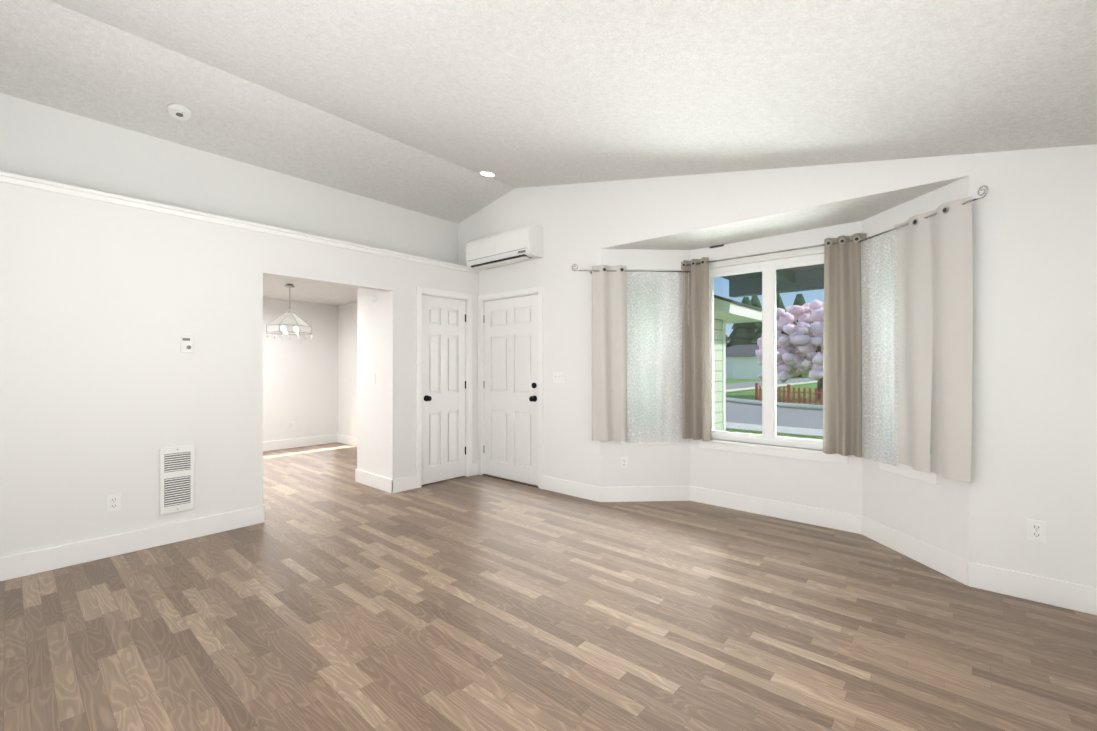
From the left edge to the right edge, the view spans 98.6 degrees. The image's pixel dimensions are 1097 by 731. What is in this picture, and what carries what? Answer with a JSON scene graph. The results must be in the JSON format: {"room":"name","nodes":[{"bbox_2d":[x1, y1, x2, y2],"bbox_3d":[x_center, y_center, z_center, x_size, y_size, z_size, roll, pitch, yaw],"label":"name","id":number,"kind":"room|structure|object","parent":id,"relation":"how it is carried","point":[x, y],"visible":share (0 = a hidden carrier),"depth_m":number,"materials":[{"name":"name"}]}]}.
{"room":"empty living room","nodes":[
{"label":"empty living room","id":0,"kind":"room"},
{"bbox_2d":[0,93,457,263],"bbox_3d":[-2.931,-1.526,3.835,0.120,0.790,5.440,0,0,41],"label":"wall","id":1,"kind":"structure","parent":0,"point":[40,141],"depth_m":3.81,"materials":[{"name":"white paint"}]},
{"bbox_2d":[0,182,478,556],"bbox_3d":[-2.651,0.073,3.574,0.120,2.410,5.420,0,0,41],"label":"wall","id":2,"kind":"structure","parent":0,"point":[107,387],"depth_m":3.27,"materials":[{"name":"white paint"}]},
{"bbox_2d":[107,493,120,511],"bbox_3d":[-2.918,0.922,3.167,0.009,0.114,0.070,0,0,41],"label":"electrical outlet","id":3,"kind":"object","parent":2,"relation":"attached to","point":[113,502],"visible":1,"depth_m":3.17,"materials":[{"name":"white plastic"}]},
{"bbox_2d":[159,445,193,514],"bbox_3d":[-2.689,0.825,3.419,0.024,0.475,0.200,0,0,41],"label":"vent panel","id":4,"kind":"object","parent":2,"relation":"attached to","point":[176,479],"visible":1,"depth_m":3.41,"materials":[{"name":"white plastic"}]},
{"bbox_2d":[180,336,192,351],"bbox_3d":[-2.649,-0.155,3.458,0.036,0.115,0.072,0,0,41],"label":"thermostat","id":5,"kind":"object","parent":2,"relation":"attached to","point":[186,344],"visible":1,"depth_m":3.45,"materials":[{"name":"white plastic"}]},
{"bbox_2d":[0,171,479,273],"bbox_3d":[-2.555,-1.115,3.573,0.030,0.057,5.300,0,0,41],"label":"trim","id":6,"kind":"structure","parent":2,"relation":"attached to","point":[26,181],"depth_m":3.52,"materials":[{"name":"white"}]},
{"bbox_2d":[422,295,465,484],"bbox_3d":[-1.142,0.259,5.226,0.115,2.023,0.616,0,0,41],"label":"closet door","id":7,"kind":"structure","parent":2,"relation":"in","point":[443,390],"depth_m":5.22,"materials":[{"name":"white wood"}]},
{"bbox_2d":[416,287,471,487],"bbox_3d":[-1.193,0.230,5.260,0.166,2.106,0.742,0,0,41],"label":"trim","id":8,"kind":"structure","parent":2,"relation":"attached to","point":[421,291],"depth_m":5.23,"materials":[{"name":"white wood"}]},
{"bbox_2d":[263,298,338,441],"bbox_3d":[-4.658,0.087,6.752,0.120,2.400,3.500,0,0,41],"label":"wall","id":9,"kind":"structure","parent":0,"point":[309,387],"depth_m":7.51,"materials":[{"name":"white paint"}]},
{"bbox_2d":[289,422,293,428],"bbox_3d":[-4.018,0.938,7.386,0.009,0.114,0.070,0,0,41],"label":"outlet","id":10,"kind":"object","parent":9,"relation":"attached to","point":[291,425],"visible":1,"depth_m":7.38,"materials":[{"name":"white plastic"}]},
{"bbox_2d":[263,276,356,304],"bbox_3d":[-3.385,-1.046,5.567,3.600,0.060,3.620,0,0,41],"label":"ceiling","id":11,"kind":"structure","parent":0,"point":[308,291],"depth_m":6.55,"materials":[{"name":"white paint"}]},
{"bbox_2d":[266,284,312,338],"bbox_3d":[-3.222,-0.678,5.875,0.530,0.675,0.530,0,0,41],"label":"pendant chandelier","id":12,"kind":"object","parent":11,"relation":"hanging from","point":[289,322],"visible":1,"depth_m":5.74,"materials":[{"name":"white glass"}]},
{"bbox_2d":[357,288,386,476],"bbox_3d":[-1.515,0.078,5.435,0.610,2.410,1.120,0,0,41],"label":"wall","id":13,"kind":"structure","parent":0,"point":[371,397],"depth_m":5.01,"materials":[{"name":"white paint"}]},
{"bbox_2d":[0,442,1096,730],"bbox_3d":[-1.898,1.338,3.392,8.650,0.120,6.100,0,0,41],"label":"floor","id":14,"kind":"structure","parent":0,"point":[330,594],"depth_m":2.29,"materials":[{"name":"laminate"}]},
{"bbox_2d":[0,0,1096,223],"bbox_3d":[-0.913,-1.591,2.079,5.470,0.970,5.440,0,0,41],"label":"ceiling","id":15,"kind":"structure","parent":0,"point":[433,108],"depth_m":2.62,"materials":[{"name":"white paint"}]},
{"bbox_2d":[167,103,190,119],"bbox_3d":[-2.659,-1.825,3.399,0.138,0.063,0.136,0,0,41],"label":"smoke detector","id":16,"kind":"object","parent":15,"relation":"attached to","point":[179,111],"visible":0.96,"depth_m":3.38,"materials":[{"name":"white plastic"}]},
{"bbox_2d":[479,171,495,176],"bbox_3d":[-0.613,-1.923,4.734,0.168,0.040,0.170,0,0,41],"label":"recessed light","id":17,"kind":"object","parent":15,"relation":"in","point":[488,173],"visible":0.94,"depth_m":4.71,"materials":[{"name":"white plastic"}]},
{"bbox_2d":[600,249,689,486],"bbox_3d":[0.912,0.041,4.534,0.863,2.480,0.150,0,0,-3],"label":"wall","id":18,"kind":"structure","parent":0,"point":[660,465],"depth_m":4.46,"materials":[{"name":"white paint"}]},
{"bbox_2d":[0,434,1096,614],"bbox_3d":[-1.898,1.208,3.393,8.450,0.140,5.900,0,0,41],"label":"baseboard","id":19,"kind":"structure","parent":18,"relation":"attached to","point":[1063,594],"depth_m":3.38,"materials":[{"name":"white wood"}]},
{"bbox_2d":[620,457,627,468],"bbox_3d":[0.711,0.915,4.441,0.070,0.114,0.009,0,0,-3],"label":"outlet","id":20,"kind":"object","parent":18,"relation":"attached to","point":[623,462],"visible":1,"depth_m":4.44,"materials":[{"name":"white plastic"}]},
{"bbox_2d":[571,264,690,273],"bbox_3d":[0.764,-0.897,4.407,1.112,0.077,0.092,0,0,-3],"label":"curtain rod","id":21,"kind":"object","parent":18,"relation":"attached to","point":[625,270],"visible":0.94,"depth_m":4.36,"materials":[{"name":"silver metal"}]},
{"bbox_2d":[592,265,626,440],"bbox_3d":[0.562,-0.115,4.356,0.325,1.620,0.064,0,0,-3],"label":"curtain","id":22,"kind":"object","parent":21,"relation":"hanging from","point":[609,356],"visible":1,"depth_m":4.36,"materials":[{"name":"white fabric"}]},
{"bbox_2d":[626,269,689,442],"bbox_3d":[1.015,-0.090,4.390,0.603,1.610,0.013,0,0,-3],"label":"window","id":23,"kind":"structure","parent":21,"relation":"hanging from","point":[654,355],"depth_m":4.39,"materials":[{"name":"fabric"}]},
{"bbox_2d":[621,441,669,444],"bbox_3d":[0.917,0.703,4.465,0.495,0.085,0.078,0,0,-3],"label":"window sill","id":24,"kind":"structure","parent":18,"relation":"attached to","point":[641,443],"depth_m":4.44,"materials":[{"name":"white"}]},
{"bbox_2d":[339,144,1096,586],"bbox_3d":[-0.250,-0.393,5.177,8.540,3.350,0.150,0,0,41],"label":"wall","id":25,"kind":"structure","parent":0,"point":[1034,370],"depth_m":2.68,"materials":[{"name":"white paint"}]},
{"bbox_2d":[466,224,542,269],"bbox_3d":[-0.501,-1.272,5.149,0.990,0.328,0.226,0,0,41],"label":"mini-split air conditioner","id":26,"kind":"object","parent":25,"relation":"attached to","point":[522,244],"visible":1,"depth_m":4.99,"materials":[{"name":"white plastic"}]},
{"bbox_2d":[482,474,537,487],"bbox_3d":[-0.401,1.277,5.280,0.886,0.011,0.130,0,0,41],"label":"threshold","id":27,"kind":"object","parent":25,"relation":"attached to","point":[523,483],"depth_m":5.22,"materials":[{"name":"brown metal"}]},
{"bbox_2d":[483,294,537,485],"bbox_3d":[-0.440,0.259,5.250,0.896,2.023,0.115,0,0,41],"label":"entry door","id":28,"kind":"structure","parent":25,"relation":"in","point":[510,445],"depth_m":5.25,"materials":[{"name":"white wood"}]},
{"bbox_2d":[478,286,542,488],"bbox_3d":[-0.395,0.230,5.291,1.022,2.106,0.166,0,0,41],"label":"door frame","id":29,"kind":"structure","parent":25,"relation":"attached to","point":[482,299],"depth_m":5.24,"materials":[{"name":"white wood"}]},
{"bbox_2d":[553,371,565,382],"bbox_3d":[0.106,0.116,4.754,0.162,0.114,0.020,0,0,41],"label":"light switch","id":30,"kind":"object","parent":25,"relation":"attached to","point":[559,376],"visible":1,"depth_m":4.75,"materials":[{"name":"white plastic"}]},
{"bbox_2d":[1027,519,1045,542],"bbox_3d":[2.640,0.896,2.553,0.070,0.114,0.009,0,0,41],"label":"electrical outlet","id":31,"kind":"object","parent":25,"relation":"attached to","point":[1036,530],"visible":1,"depth_m":2.55,"materials":[{"name":"white plastic"}]},
{"bbox_2d":[690,221,861,515],"bbox_3d":[1.913,0.040,4.089,1.370,2.480,0.150,0,0,41],"label":"wall","id":32,"kind":"structure","parent":0,"point":[827,485],"depth_m":3.97,"materials":[{"name":"white paint"}]},
{"bbox_2d":[709,253,823,449],"bbox_3d":[1.916,-0.110,4.093,1.120,1.580,0.070,0,0,41],"label":"bay window","id":33,"kind":"structure","parent":32,"relation":"in","point":[769,432],"depth_m":4.07,"materials":[{"name":"white plastic"}]},
{"bbox_2d":[686,240,853,265],"bbox_3d":[1.798,-0.936,3.959,1.392,0.022,0.022,0,0,41],"label":"curtain rod","id":34,"kind":"object","parent":32,"relation":"attached to","point":[771,252],"visible":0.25,"depth_m":3.91,"materials":[{"name":"silver metal"}]},
{"bbox_2d":[681,257,710,440],"bbox_3d":[1.342,-0.150,4.355,0.297,1.660,0.079,0,0,41],"label":"curtain","id":35,"kind":"object","parent":34,"relation":"hanging from","point":[696,398],"visible":1,"depth_m":4.34,"materials":[{"name":"beige fabric"}]},
{"bbox_2d":[823,233,866,456],"bbox_3d":[2.241,-0.152,3.571,0.303,1.660,0.079,0,0,41],"label":"curtain","id":36,"kind":"object","parent":34,"relation":"hanging from","point":[842,383],"visible":0.81,"depth_m":3.57,"materials":[{"name":"beige fabric"}]},
{"bbox_2d":[697,439,850,464],"bbox_3d":[1.869,0.722,4.036,1.220,0.085,0.078,0,0,41],"label":"window sill","id":37,"kind":"structure","parent":32,"relation":"attached to","point":[786,452],"depth_m":3.97,"materials":[{"name":"white"}]},
{"bbox_2d":[601,176,966,249],"bbox_3d":[1.713,-1.150,3.877,2.590,0.102,0.758,0,0,41],"label":"ceiling soffit","id":38,"kind":"structure","parent":0,"point":[839,212],"depth_m":3.63,"materials":[{"name":"white paint"}]},
{"bbox_2d":[862,175,969,561],"bbox_3d":[2.485,0.037,3.164,0.150,2.480,0.848,0,0,-4],"label":"wall","id":39,"kind":"structure","parent":0,"point":[936,516],"depth_m":3.07,"materials":[{"name":"white paint"}]},
{"bbox_2d":[879,462,939,484],"bbox_3d":[2.416,0.700,3.166,0.078,0.085,0.495,0,0,-4],"label":"window sill","id":40,"kind":"structure","parent":39,"relation":"attached to","point":[911,472],"depth_m":3.12,"materials":[{"name":"white wood"}]},
{"bbox_2d":[858,185,988,242],"bbox_3d":[2.372,-0.940,3.047,0.092,0.077,1.012,0,0,-4],"label":"curtain rod","id":41,"kind":"object","parent":39,"relation":"attached to","point":[930,215],"visible":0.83,"depth_m":2.88,"materials":[{"name":"silver metal"}]},
{"bbox_2d":[861,229,897,466],"bbox_3d":[2.322,-0.125,3.338,0.015,1.605,0.360,0,0,-4],"label":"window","id":42,"kind":"structure","parent":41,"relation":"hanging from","point":[879,351],"depth_m":3.31,"materials":[{"name":"fabric"}]},
{"bbox_2d":[894,212,932,472],"bbox_3d":[2.342,-0.146,3.031,0.214,1.605,0.227,0,0,41],"label":"curtain","id":43,"kind":"object","parent":41,"relation":"hanging from","point":[914,316],"visible":1,"depth_m":2.97,"materials":[{"name":"white fabric"}]},
{"bbox_2d":[930,196,972,482],"bbox_3d":[2.361,-0.146,2.777,0.200,1.605,0.207,0,0,41],"label":"curtain","id":44,"kind":"object","parent":41,"relation":"hanging from","point":[952,298],"visible":1,"depth_m":2.71,"materials":[{"name":"white fabric"}]},
{"label":"outside","id":45,"kind":"structure","parent":0,"visible":0},
{"bbox_2d":[726,374,930,453],"bbox_3d":[43.931,1.788,57.006,180.000,0.300,136.040,0,0,41],"label":"ground","id":46,"kind":"structure","parent":45,"point":[751,395],"depth_m":24.43,"materials":[{"name":"green plant"}]},
{"bbox_2d":[714,295,761,430],"bbox_3d":[0.062,-0.255,8.200,5.700,3.530,4.780,0,0,41],"label":"house","id":47,"kind":"structure","parent":46,"relation":"on","point":[721,340],"depth_m":7.73,"materials":[{"name":"green wood"}]},
{"bbox_2d":[710,245,823,297],"bbox_3d":[3.537,-1.195,4.184,4.780,0.410,3.280,0,0,41],"label":"porch canopy","id":48,"kind":"object","parent":47,"relation":"attached to","point":[754,282],"visible":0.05,"depth_m":6.15,"materials":[{"name":"teal"}]},
{"bbox_2d":[726,344,776,378],"bbox_3d":[25.197,-0.504,60.085,8.700,4.300,9.000,0,0,41],"label":"house","id":49,"kind":"structure","parent":46,"relation":"on","point":[738,358],"depth_m":56.87,"materials":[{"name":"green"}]},
{"bbox_2d":[726,293,821,376],"bbox_3d":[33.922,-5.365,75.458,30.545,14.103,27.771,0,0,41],"label":"evergreen tree","id":50,"kind":"object","parent":46,"relation":"on","point":[737,331],"depth_m":68.26,"materials":[{"name":"green plant"}]},
{"bbox_2d":[726,378,822,428],"bbox_3d":[43.485,1.631,56.493,120.000,0.012,117.400,0,0,41],"label":"road","id":51,"kind":"structure","parent":46,"relation":"on","point":[807,415],"depth_m":14.59,"materials":[{"name":"grey asphalt"}]},
{"bbox_2d":[726,381,822,409],"bbox_3d":[38.964,1.425,17.550,55.690,0.156,42.090,0,0,41],"label":"curb","id":52,"kind":"object","parent":46,"relation":"on","point":[781,404],"depth_m":18.37,"materials":[{"name":"concrete"}]},
{"bbox_2d":[755,383,822,404],"bbox_3d":[12.578,1.117,14.557,12.480,0.820,2.015,0,0,41],"label":"fence","id":53,"kind":"object","parent":46,"relation":"on","point":[779,391],"depth_m":17.57,"materials":[{"name":"brown wood"}]},
{"bbox_2d":[756,299,823,399],"bbox_3d":[12.510,-0.707,21.619,5.604,4.604,5.788,0,0,41],"label":"cherry tree","id":54,"kind":"object","parent":46,"relation":"on","point":[790,327],"depth_m":20.56,"materials":[{"name":"pink plant"}]},
{"bbox_2d":[726,422,930,446],"bbox_3d":[4.556,1.505,11.761,120.000,0.030,1.200,0,0,41],"label":"sidewalk","id":55,"kind":"structure","parent":46,"relation":"on","point":[780,430],"depth_m":10.97,"materials":[{"name":"concrete"}]}
]}

